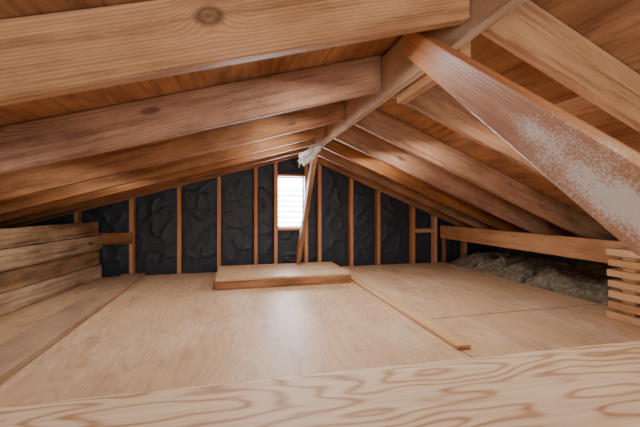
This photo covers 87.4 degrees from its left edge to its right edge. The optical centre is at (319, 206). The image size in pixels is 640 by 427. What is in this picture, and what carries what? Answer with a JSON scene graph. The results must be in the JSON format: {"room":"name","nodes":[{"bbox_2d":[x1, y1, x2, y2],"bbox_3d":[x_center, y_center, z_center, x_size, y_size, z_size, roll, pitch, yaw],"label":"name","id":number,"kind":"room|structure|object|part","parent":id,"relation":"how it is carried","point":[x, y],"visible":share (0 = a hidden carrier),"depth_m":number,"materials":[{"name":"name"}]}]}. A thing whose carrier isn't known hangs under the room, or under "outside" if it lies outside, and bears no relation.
{"room":"attic","nodes":[
{"label":"attic","id":0,"kind":"room"},
{"bbox_2d":[0,0,401,126],"bbox_3d":[-1.296,-0.284,0.713,3.638,1.060,6.600,0,0,-14],"label":"ceiling","id":1,"kind":"structure","parent":0,"point":[27,111],"depth_m":1.35,"materials":[{"name":"brown wood"}]},
{"bbox_2d":[0,153,298,228],"bbox_3d":[-1.875,-0.204,3.515,3.389,1.143,0.040,0,0,-14],"label":"rafter","id":2,"kind":"object","parent":1,"relation":"attached to","point":[49,217],"visible":0.14,"depth_m":3.51,"materials":[{"name":"brown wood"}]},
{"bbox_2d":[0,147,306,227],"bbox_3d":[-1.789,-0.204,3.166,3.389,1.143,0.040,0,0,-14],"label":"rafter","id":3,"kind":"object","parent":1,"relation":"attached to","point":[248,163],"visible":0.24,"depth_m":3.18,"materials":[{"name":"brown wood"}]},
{"bbox_2d":[0,139,314,221],"bbox_3d":[-1.699,-0.204,2.796,3.389,1.143,0.040,0,0,-14],"label":"rafter","id":4,"kind":"object","parent":1,"relation":"attached to","point":[143,183],"visible":0.4,"depth_m":2.84,"materials":[{"name":"brown wood"}]},
{"bbox_2d":[0,125,325,214],"bbox_3d":[-1.599,-0.204,2.388,3.389,1.143,0.040,0,0,-14],"label":"rafter","id":5,"kind":"object","parent":1,"relation":"attached to","point":[65,192],"visible":0.41,"depth_m":2.46,"materials":[{"name":"brown wood"}]},
{"bbox_2d":[307,0,526,149],"bbox_3d":[0.343,-0.655,1.669,0.038,0.210,4.880,0,0,-14],"label":"board","id":6,"kind":"object","parent":5,"relation":"attached to","point":[398,71],"visible":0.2,"depth_m":1.48,"materials":[{"name":"brown wood"}]},
{"bbox_2d":[397,41,470,103],"bbox_3d":[0.453,-0.570,1.408,0.045,0.130,0.480,0,0,-14],"label":"block","id":7,"kind":"object","parent":6,"relation":"attached to","point":[425,82],"visible":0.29,"depth_m":1.45,"materials":[{"name":"brown wood"}]},
{"bbox_2d":[0,100,344,200],"bbox_3d":[-1.480,-0.204,1.903,3.389,1.143,0.040,0,0,-14],"label":"rafter","id":8,"kind":"object","parent":1,"relation":"attached to","point":[21,183],"visible":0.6,"depth_m":2.01,"materials":[{"name":"brown wood"}]},
{"bbox_2d":[0,55,380,174],"bbox_3d":[-1.338,-0.204,1.320,3.389,1.143,0.040,0,0,-14],"label":"rafter","id":9,"kind":"object","parent":1,"relation":"attached to","point":[46,141],"visible":1,"depth_m":1.47,"materials":[{"name":"brown wood"}]},
{"bbox_2d":[0,0,469,105],"bbox_3d":[-1.178,-0.204,0.669,3.389,1.143,0.040,0,0,-14],"label":"rafter","id":10,"kind":"object","parent":1,"relation":"attached to","point":[69,52],"visible":1,"depth_m":0.85,"materials":[{"name":"brown wood"}]},
{"bbox_2d":[5,163,497,276],"bbox_3d":[-0.530,-0.018,4.060,6.300,1.535,0.060,0,0,-14],"label":"wall","id":11,"kind":"structure","parent":0,"point":[471,247],"depth_m":4.63,"materials":[{"name":"black wood"}]},
{"bbox_2d":[18,213,73,245],"bbox_3d":[-2.809,0.395,3.445,0.536,0.702,0.028,0,0,-14],"label":"sheet","id":12,"kind":"object","parent":11,"relation":"attached to","point":[66,219],"visible":0.05,"depth_m":3.48,"materials":[{"name":"plastic"}]},
{"bbox_2d":[74,211,81,222],"bbox_3d":[-2.521,0.358,3.486,0.040,0.781,0.085,0,0,-14],"label":"stud","id":13,"kind":"object","parent":11,"relation":"attached to","point":[77,216],"visible":0.02,"depth_m":3.46,"materials":[{"name":"brown wood"}]},
{"bbox_2d":[82,200,128,276],"bbox_3d":[-2.278,0.322,3.576,0.470,0.848,0.026,0,0,-14],"label":"sheet","id":14,"kind":"object","parent":11,"relation":"attached to","point":[112,218],"visible":0.56,"depth_m":3.59,"materials":[{"name":"plastic"}]},
{"bbox_2d":[129,198,134,273],"bbox_3d":[-2.022,0.285,3.608,0.040,0.927,0.085,0,0,-14],"label":"stud","id":15,"kind":"object","parent":11,"relation":"attached to","point":[131,201],"visible":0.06,"depth_m":3.57,"materials":[{"name":"brown wood"}]},
{"bbox_2d":[86,232,132,244],"bbox_3d":[-2.238,0.330,3.488,0.510,0.120,0.038,0,0,-14],"label":"wood block","id":16,"kind":"object","parent":15,"relation":"attached to","point":[127,237],"depth_m":3.50,"materials":[{"name":"brown wood"}]},
{"bbox_2d":[136,188,176,274],"bbox_3d":[-1.797,0.254,3.693,0.432,0.984,0.028,0,0,-14],"label":"sheet","id":17,"kind":"object","parent":11,"relation":"attached to","point":[156,213],"visible":0.91,"depth_m":3.70,"materials":[{"name":"plastic"}]},
{"bbox_2d":[177,186,181,273],"bbox_3d":[-1.559,0.217,3.721,0.040,1.062,0.085,0,0,-14],"label":"stud","id":18,"kind":"object","parent":11,"relation":"attached to","point":[179,189],"visible":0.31,"depth_m":3.68,"materials":[{"name":"brown wood"}]},
{"bbox_2d":[182,177,216,272],"bbox_3d":[-1.362,0.195,3.799,0.377,1.103,0.028,0,0,-14],"label":"sheet","id":19,"kind":"object","parent":11,"relation":"attached to","point":[199,199],"visible":0.92,"depth_m":3.80,"materials":[{"name":"plastic"}]},
{"bbox_2d":[217,176,220,271],"bbox_3d":[-1.150,0.157,3.821,0.040,1.181,0.085,0,0,-14],"label":"stud","id":20,"kind":"object","parent":11,"relation":"attached to","point":[218,178],"visible":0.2,"depth_m":3.78,"materials":[{"name":"brown wood"}]},
{"bbox_2d":[221,168,253,265],"bbox_3d":[-0.958,0.136,3.899,0.367,1.220,0.027,0,0,-14],"label":"sheet","id":21,"kind":"object","parent":11,"relation":"attached to","point":[237,189],"visible":0.94,"depth_m":3.90,"materials":[{"name":"plastic"}]},
{"bbox_2d":[254,167,257,264],"bbox_3d":[-0.751,0.099,3.919,0.040,1.298,0.085,0,0,-14],"label":"stud","id":22,"kind":"object","parent":11,"relation":"attached to","point":[256,168],"visible":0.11,"depth_m":3.88,"materials":[{"name":"brown wood"}]},
{"bbox_2d":[258,163,272,263],"bbox_3d":[-0.646,0.103,3.974,0.187,1.285,0.028,0,0,-14],"label":"sheet","id":23,"kind":"object","parent":11,"relation":"attached to","point":[265,173],"visible":0.94,"depth_m":3.98,"materials":[{"name":"plastic"}]},
{"bbox_2d":[274,162,277,263],"bbox_3d":[-0.527,0.066,3.974,0.040,1.364,0.085,0,0,-14],"label":"stud","id":24,"kind":"object","parent":11,"relation":"attached to","point":[276,163],"visible":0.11,"depth_m":3.93,"materials":[{"name":"brown wood"}]},
{"bbox_2d":[278,227,299,229],"bbox_3d":[-0.350,0.262,4.017,0.320,0.028,0.085,0,0,-14],"label":"plate","id":25,"kind":"object","parent":24,"relation":"attached to","point":[289,228],"visible":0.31,"depth_m":3.98,"materials":[{"name":"brown wood"}]},
{"bbox_2d":[278,231,302,263],"bbox_3d":[-0.357,0.518,4.045,0.320,0.456,0.028,0,0,-14],"label":"sheet","id":26,"kind":"object","parent":11,"relation":"attached to","point":[287,240],"visible":0.55,"depth_m":4.04,"materials":[{"name":"plastic"}]},
{"bbox_2d":[278,157,302,174],"bbox_3d":[-0.357,-0.510,4.048,0.320,0.239,0.022,0,0,-14],"label":"sheet","id":27,"kind":"object","parent":11,"relation":"attached to","point":[290,166],"visible":0.77,"depth_m":4.05,"materials":[{"name":"plastic"}]},
{"bbox_2d":[278,174,304,226],"bbox_3d":[-0.357,-0.071,4.047,0.320,0.632,0.147,0,0,-14],"label":"window","id":28,"kind":"structure","parent":11,"relation":"in","point":[279,190],"depth_m":4.08,"materials":[{"name":"white paint"}]},
{"bbox_3d":[-0.350,-0.375,4.017,0.320,0.025,0.085,0,0,-14],"label":"window header","id":29,"kind":"part","parent":28,"relation":"part of","materials":[{"name":"wood"}]},
{"bbox_2d":[303,163,307,262],"bbox_3d":[-0.173,0.038,4.060,0.040,1.420,0.085,0,0,-14],"label":"stud","id":30,"kind":"object","parent":11,"relation":"attached to","point":[305,168],"visible":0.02,"depth_m":4.02,"materials":[{"name":"brown wood"}]},
{"bbox_2d":[308,162,316,261],"bbox_3d":[-0.099,0.076,4.109,0.123,1.340,0.026,0,0,-14],"label":"sheet","id":31,"kind":"object","parent":11,"relation":"attached to","point":[312,216],"visible":0.59,"depth_m":4.12,"materials":[{"name":"plastic"}]},
{"bbox_2d":[317,163,320,261],"bbox_3d":[-0.011,0.072,4.100,0.040,1.352,0.085,0,0,-14],"label":"stud","id":32,"kind":"object","parent":11,"relation":"attached to","point":[318,165],"visible":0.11,"depth_m":4.06,"materials":[{"name":"brown wood"}]},
{"bbox_2d":[321,165,347,265],"bbox_3d":[0.180,0.111,4.176,0.363,1.271,0.029,0,0,-14],"label":"sheet","id":33,"kind":"object","parent":11,"relation":"attached to","point":[334,185],"visible":0.91,"depth_m":4.18,"materials":[{"name":"plastic"}]},
{"bbox_2d":[348,177,352,265],"bbox_3d":[0.385,0.155,4.197,0.040,1.185,0.085,0,0,-14],"label":"stud","id":34,"kind":"object","parent":11,"relation":"attached to","point":[350,181],"visible":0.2,"depth_m":4.16,"materials":[{"name":"brown wood"}]},
{"bbox_2d":[353,180,374,265],"bbox_3d":[0.554,0.194,4.268,0.319,1.104,0.029,0,0,-14],"label":"sheet","id":35,"kind":"object","parent":11,"relation":"attached to","point":[363,195],"visible":0.96,"depth_m":4.27,"materials":[{"name":"plastic"}]},
{"bbox_2d":[375,190,379,264],"bbox_3d":[0.737,0.230,4.283,0.040,1.036,0.085,0,0,-14],"label":"stud","id":36,"kind":"object","parent":11,"relation":"attached to","point":[377,193],"visible":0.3,"depth_m":4.24,"materials":[{"name":"brown wood"}]},
{"bbox_2d":[380,192,408,264],"bbox_3d":[0.967,0.268,4.369,0.444,0.955,0.028,0,0,-14],"label":"sheet","id":37,"kind":"object","parent":11,"relation":"attached to","point":[394,213],"visible":0.95,"depth_m":4.37,"materials":[{"name":"plastic"}]},
{"bbox_2d":[409,205,414,263],"bbox_3d":[1.211,0.330,4.399,0.040,0.836,0.085,0,0,-14],"label":"stud","id":38,"kind":"object","parent":11,"relation":"attached to","point":[411,208],"visible":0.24,"depth_m":4.38,"materials":[{"name":"brown wood"}]},
{"bbox_2d":[415,208,430,262],"bbox_3d":[1.360,0.368,4.467,0.278,0.755,0.025,0,0,-14],"label":"sheet","id":39,"kind":"object","parent":11,"relation":"attached to","point":[422,219],"visible":0.78,"depth_m":4.47,"materials":[{"name":"plastic"}]},
{"bbox_2d":[431,215,436,262],"bbox_3d":[1.524,0.396,4.476,0.040,0.704,0.085,0,0,-14],"label":"stud","id":40,"kind":"object","parent":11,"relation":"attached to","point":[433,218],"visible":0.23,"depth_m":4.44,"materials":[{"name":"brown wood"}]},
{"bbox_2d":[415,228,433,232],"bbox_3d":[1.368,0.310,4.437,0.277,0.050,0.080,0,0,-14],"label":"wall blocking","id":41,"kind":"structure","parent":40,"relation":"attached to","point":[417,230],"depth_m":4.40,"materials":[{"name":"brown wood"}]},
{"bbox_2d":[437,218,459,261],"bbox_3d":[1.738,0.434,4.560,0.412,0.623,0.024,0,0,-14],"label":"sheet","id":42,"kind":"object","parent":11,"relation":"attached to","point":[452,246],"visible":0.49,"depth_m":4.57,"materials":[{"name":"plastic"}]},
{"bbox_2d":[461,241,466,256],"bbox_3d":[1.967,0.489,4.584,0.040,0.517,0.085,0,0,-14],"label":"stud","id":43,"kind":"object","parent":11,"relation":"attached to","point":[463,243],"visible":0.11,"depth_m":4.56,"materials":[{"name":"brown wood"}]},
{"bbox_2d":[112,261,596,302],"bbox_3d":[0.211,0.789,1.030,6.500,0.081,6.500,0,0,-14],"label":"floor","id":44,"kind":"structure","parent":0,"point":[452,261],"depth_m":3.72,"materials":[{"name":"brown wood"}]},
{"bbox_2d":[0,275,145,385],"bbox_3d":[-2.006,0.740,2.088,0.995,0.016,2.850,0,0,-14],"label":"plywood sheet","id":45,"kind":"object","parent":44,"relation":"on","point":[14,323],"visible":0.3,"depth_m":2.34,"materials":[{"name":"brown wood"}]},
{"bbox_2d":[0,264,101,315],"bbox_3d":[-2.132,0.655,2.098,0.050,0.149,2.716,0,0,-6],"label":"plank","id":46,"kind":"object","parent":45,"relation":"on","point":[12,300],"visible":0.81,"depth_m":2.64,"materials":[{"name":"brown wood"}]},
{"bbox_2d":[0,250,98,292],"bbox_3d":[-2.138,0.507,2.081,0.050,0.144,2.686,0,0,-6],"label":"plank","id":47,"kind":"object","parent":46,"relation":"on","point":[11,279],"visible":0.83,"depth_m":2.64,"materials":[{"name":"brown wood"}]},
{"bbox_2d":[0,235,102,271],"bbox_3d":[-2.128,0.360,2.105,0.050,0.149,2.726,0,0,-6],"label":"plank","id":48,"kind":"object","parent":47,"relation":"on","point":[22,256],"visible":0.97,"depth_m":2.65,"materials":[{"name":"brown wood"}]},
{"bbox_2d":[0,221,98,248],"bbox_3d":[-2.136,0.215,2.072,0.051,0.139,2.666,0,0,-6],"label":"plank","id":49,"kind":"object","parent":48,"relation":"on","point":[21,236],"visible":1,"depth_m":2.64,"materials":[{"name":"brown wood"}]},
{"bbox_2d":[0,273,144,382],"bbox_3d":[-1.629,0.716,2.175,0.220,0.031,2.800,0,0,-14],"label":"plank","id":50,"kind":"object","parent":45,"relation":"on","point":[16,352],"visible":1,"depth_m":1.96,"materials":[{"name":"brown wood"}]},
{"bbox_2d":[0,272,470,406],"bbox_3d":[-0.520,0.739,2.452,2.045,0.018,2.850,0,0,-14],"label":"plywood sheet","id":51,"kind":"object","parent":44,"relation":"on","point":[166,331],"visible":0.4,"depth_m":1.82,"materials":[{"name":"beige wood"}]},
{"bbox_2d":[215,262,350,290],"bbox_3d":[-0.391,0.681,3.405,1.250,0.096,0.700,0,0,-14],"label":"platform","id":52,"kind":"object","parent":51,"relation":"on","point":[233,277],"visible":1,"depth_m":3.16,"materials":[{"name":"brown wood"}]},
{"bbox_3d":[-0.391,0.642,3.405,1.250,0.018,0.700,0,0,-14],"label":"panel","id":53,"kind":"part","parent":52,"relation":"part of","materials":[{"name":"brown wood"}]},
{"bbox_2d":[296,147,317,263],"bbox_3d":[-0.143,0.033,3.404,0.050,1.184,0.730,0,0,-18],"label":"leaning post","id":54,"kind":"object","parent":52,"relation":"on","point":[312,167],"visible":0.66,"depth_m":3.35,"materials":[{"name":"brown wood"}]},
{"bbox_2d":[298,146,322,165],"bbox_3d":[-0.077,-0.460,3.005,0.253,0.231,0.028,0,0,-12],"label":"paper","id":55,"kind":"object","parent":54,"relation":"attached to","point":[305,157],"visible":0.98,"depth_m":3.00,"materials":[{"name":"white paper"}]},
{"bbox_2d":[0,341,639,426],"bbox_3d":[0.205,0.618,0.845,6.004,0.255,0.390,0,0,-12],"label":"timber beam","id":56,"kind":"structure","parent":44,"relation":"on","point":[594,385],"depth_m":0.86,"materials":[{"name":"beige wood"}]},
{"bbox_2d":[342,262,597,319],"bbox_3d":[1.125,0.739,3.307,1.542,0.018,1.970,0,0,-14],"label":"plywood sheet","id":57,"kind":"object","parent":44,"relation":"on","point":[435,290],"visible":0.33,"depth_m":2.93,"materials":[{"name":"beige wood"}]},
{"bbox_2d":[351,275,470,349],"bbox_3d":[0.523,0.719,2.594,0.080,0.021,1.810,0,0,-14],"label":"batten","id":58,"kind":"object","parent":57,"relation":"on","point":[451,339],"visible":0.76,"depth_m":2.13,"materials":[{"name":"brown wood"}]},
{"bbox_2d":[441,238,445,262],"bbox_3d":[1.628,0.579,4.413,0.040,0.338,0.045,0,0,-14],"label":"post","id":59,"kind":"object","parent":57,"relation":"on","point":[443,240],"visible":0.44,"depth_m":4.39,"materials":[{"name":"brown wood"}]},
{"bbox_2d":[450,251,511,268],"bbox_3d":[2.127,0.660,4.308,0.835,0.173,0.435,0,0,-14],"label":"insulation batt","id":60,"kind":"object","parent":44,"relation":"on","point":[468,261],"visible":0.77,"depth_m":4.22,"materials":[{"name":"beige fabric"}]},
{"bbox_2d":[471,255,571,282],"bbox_3d":[2.249,0.650,3.743,0.840,0.194,0.734,0,0,-14],"label":"insulation batt","id":61,"kind":"object","parent":44,"relation":"on","point":[518,268],"visible":0.89,"depth_m":3.62,"materials":[{"name":"beige fabric"}]},
{"bbox_2d":[404,31,639,257],"bbox_3d":[0.451,0.013,0.447,0.040,1.453,1.905,0,0,-5],"label":"rafter","id":62,"kind":"object","parent":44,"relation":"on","point":[597,171],"visible":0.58,"depth_m":0.61,"materials":[{"name":"brown wood"}]},
{"bbox_2d":[429,304,639,357],"bbox_3d":[1.465,0.740,1.918,1.542,0.017,0.870,0,0,-14],"label":"plywood sheet","id":63,"kind":"object","parent":44,"relation":"on","point":[587,325],"visible":0.37,"depth_m":1.98,"materials":[{"name":"brown wood"}]},
{"bbox_2d":[606,310,639,326],"bbox_3d":[2.007,0.709,1.980,0.080,0.042,0.533,0,0,-14],"label":"lumber offcut","id":64,"kind":"object","parent":63,"relation":"on","point":[614,314],"visible":1,"depth_m":2.14,"materials":[{"name":"brown wood"}]},
{"bbox_2d":[623,311,639,316],"bbox_3d":[2.034,0.674,2.145,0.150,0.025,0.070,0,0,-14],"label":"wooden block","id":65,"kind":"object","parent":64,"relation":"on","point":[624,312],"visible":0.4,"depth_m":2.12,"materials":[{"name":"brown wood"}]},
{"bbox_3d":[2.119,0.674,1.795,0.150,0.025,0.070,0,0,-14],"label":"wooden block","id":66,"kind":"object","parent":64,"relation":"on","visible":0},
{"bbox_2d":[608,300,639,314],"bbox_3d":[2.008,0.640,1.975,0.080,0.042,0.521,0,0,-14],"label":"lumber offcut","id":67,"kind":"object","parent":66,"relation":"on","point":[617,304],"visible":1,"depth_m":2.13,"materials":[{"name":"brown wood"}]},
{"bbox_2d":[623,300,639,305],"bbox_3d":[2.034,0.606,2.145,0.150,0.025,0.070,0,0,-14],"label":"wooden block","id":68,"kind":"object","parent":67,"relation":"on","point":[624,301],"visible":0.43,"depth_m":2.11,"materials":[{"name":"brown wood"}]},
{"bbox_3d":[2.119,0.605,1.795,0.150,0.025,0.070,0,0,-14],"label":"wooden block","id":69,"kind":"object","parent":67,"relation":"on","visible":0},
{"bbox_2d":[608,289,639,303],"bbox_3d":[2.008,0.571,1.974,0.080,0.042,0.521,0,0,-14],"label":"lumber offcut","id":70,"kind":"object","parent":69,"relation":"on","point":[619,294],"visible":1,"depth_m":2.13,"materials":[{"name":"beige wood"}]},
{"bbox_2d":[623,289,639,294],"bbox_3d":[2.034,0.536,2.145,0.150,0.025,0.070,0,0,-14],"label":"wooden block","id":71,"kind":"object","parent":70,"relation":"on","point":[624,290],"visible":0.45,"depth_m":2.11,"materials":[{"name":"brown wood"}]},
{"bbox_3d":[2.119,0.536,1.795,0.150,0.025,0.070,0,0,-14],"label":"wooden block","id":72,"kind":"object","parent":70,"relation":"on","visible":0},
{"bbox_2d":[608,279,639,292],"bbox_3d":[2.008,0.502,1.975,0.080,0.042,0.522,0,0,-14],"label":"lumber offcut","id":73,"kind":"object","parent":72,"relation":"on","point":[617,283],"visible":1,"depth_m":2.13,"materials":[{"name":"beige wood"}]},
{"bbox_2d":[623,278,639,283],"bbox_3d":[2.034,0.468,2.145,0.150,0.025,0.070,0,0,-14],"label":"wooden block","id":74,"kind":"object","parent":73,"relation":"on","point":[624,280],"visible":0.46,"depth_m":2.11,"materials":[{"name":"brown wood"}]},
{"bbox_3d":[2.258,0.579,1.839,0.040,0.338,0.045,0,0,-14],"label":"post","id":75,"kind":"object","parent":63,"relation":"on","visible":0},
{"bbox_2d":[440,225,626,262],"bbox_3d":[1.947,0.325,3.066,0.045,0.165,2.830,0,0,-14],"label":"beam","id":76,"kind":"structure","parent":75,"relation":"on","point":[590,249],"depth_m":2.97,"materials":[{"name":"brown wood"}]},
{"bbox_2d":[523,263,622,305],"bbox_3d":[2.455,0.653,2.870,0.862,0.188,1.065,0,0,-14],"label":"insulation batt","id":77,"kind":"object","parent":44,"relation":"on","point":[582,281],"visible":0.68,"depth_m":2.98,"materials":[{"name":"beige fabric"}]},
{"bbox_2d":[353,0,639,237],"bbox_3d":[1.968,-0.170,1.511,3.081,1.286,6.600,0,0,-14],"label":"ceiling","id":78,"kind":"structure","parent":0,"point":[613,26],"depth_m":1.49,"materials":[{"name":"brown wood"}]},
{"bbox_2d":[317,156,503,247],"bbox_3d":[1.184,-0.102,4.274,2.829,1.340,0.040,0,0,-14],"label":"rafter","id":79,"kind":"object","parent":78,"relation":"attached to","point":[320,160],"visible":0.21,"depth_m":4.18,"materials":[{"name":"brown wood"}]},
{"bbox_2d":[318,148,528,251],"bbox_3d":[1.269,-0.102,3.924,2.829,1.340,0.040,0,0,-14],"label":"rafter","id":80,"kind":"object","parent":78,"relation":"attached to","point":[330,156],"visible":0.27,"depth_m":3.82,"materials":[{"name":"brown wood"}]},
{"bbox_2d":[322,139,556,255],"bbox_3d":[1.359,-0.102,3.555,2.829,1.340,0.040,0,0,-14],"label":"rafter","id":81,"kind":"object","parent":78,"relation":"attached to","point":[345,151],"visible":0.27,"depth_m":3.45,"materials":[{"name":"brown wood"}]},
{"bbox_2d":[334,125,593,261],"bbox_3d":[1.459,-0.102,3.147,2.829,1.340,0.040,0,0,-14],"label":"rafter","id":82,"kind":"object","parent":78,"relation":"attached to","point":[354,137],"visible":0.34,"depth_m":3.05,"materials":[{"name":"brown wood"}]},
{"bbox_2d":[391,85,550,181],"bbox_3d":[1.721,-0.102,2.079,2.829,1.340,0.040,0,0,-14],"label":"rafter","id":83,"kind":"object","parent":78,"relation":"attached to","point":[435,103],"visible":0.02,"depth_m":1.83,"materials":[{"name":"brown wood"}]},
{"bbox_2d":[353,108,619,240],"bbox_3d":[1.578,-0.102,2.661,2.829,1.340,0.040,0,0,-14],"label":"rafter","id":84,"kind":"object","parent":78,"relation":"attached to","point":[377,122],"visible":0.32,"depth_m":2.55,"materials":[{"name":"brown wood"}]},
{"bbox_2d":[481,0,639,131],"bbox_3d":[1.880,-0.102,1.428,2.829,1.340,0.040,0,0,-14],"label":"rafter","id":85,"kind":"object","parent":78,"relation":"attached to","point":[529,32],"visible":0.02,"depth_m":1.16,"materials":[{"name":"brown wood"}]},
{"bbox_2d":[498,247,622,268],"bbox_3d":[3.295,0.576,1.784,0.050,0.348,6.300,0,0,-14],"label":"wall","id":86,"kind":"structure","parent":0,"point":[573,262],"depth_m":3.95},
{"bbox_3d":[2.119,0.468,1.795,0.150,0.025,0.070,0,0,-14],"label":"wooden block","id":87,"kind":"object","parent":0,"visible":0},
{"bbox_2d":[607,269,639,280],"bbox_3d":[2.007,0.433,1.979,0.080,0.042,0.531,0,0,-14],"label":"lumber offcut","id":88,"kind":"object","parent":87,"relation":"on","point":[620,273],"visible":1,"depth_m":2.13,"materials":[{"name":"beige wood"}]},
{"bbox_2d":[608,258,639,269],"bbox_3d":[2.008,0.364,1.975,0.080,0.042,0.523,0,0,-14],"label":"lumber offcut","id":89,"kind":"object","parent":88,"relation":"on","point":[617,262],"visible":1,"depth_m":2.13,"materials":[{"name":"brown wood"}]},
{"bbox_2d":[623,257,639,261],"bbox_3d":[2.034,0.330,2.145,0.150,0.025,0.070,0,0,-14],"label":"wooden block","id":90,"kind":"object","parent":89,"relation":"on","point":[624,258],"visible":0.51,"depth_m":2.11,"materials":[{"name":"brown wood"}]},
{"bbox_2d":[623,268,639,272],"bbox_3d":[2.034,0.399,2.145,0.150,0.025,0.070,0,0,-14],"label":"wooden block","id":91,"kind":"object","parent":88,"relation":"on","point":[624,269],"visible":0.54,"depth_m":2.11,"materials":[{"name":"brown wood"}]},
{"bbox_3d":[2.119,0.329,1.795,0.150,0.025,0.070,0,0,-14],"label":"wooden block","id":92,"kind":"object","parent":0,"visible":0},
{"bbox_2d":[606,248,639,258],"bbox_3d":[2.006,0.295,1.982,0.080,0.042,0.536,0,0,-14],"label":"lumber offcut","id":93,"kind":"object","parent":92,"relation":"on","point":[609,251],"visible":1,"depth_m":2.15,"materials":[{"name":"brown wood"}]}
]}

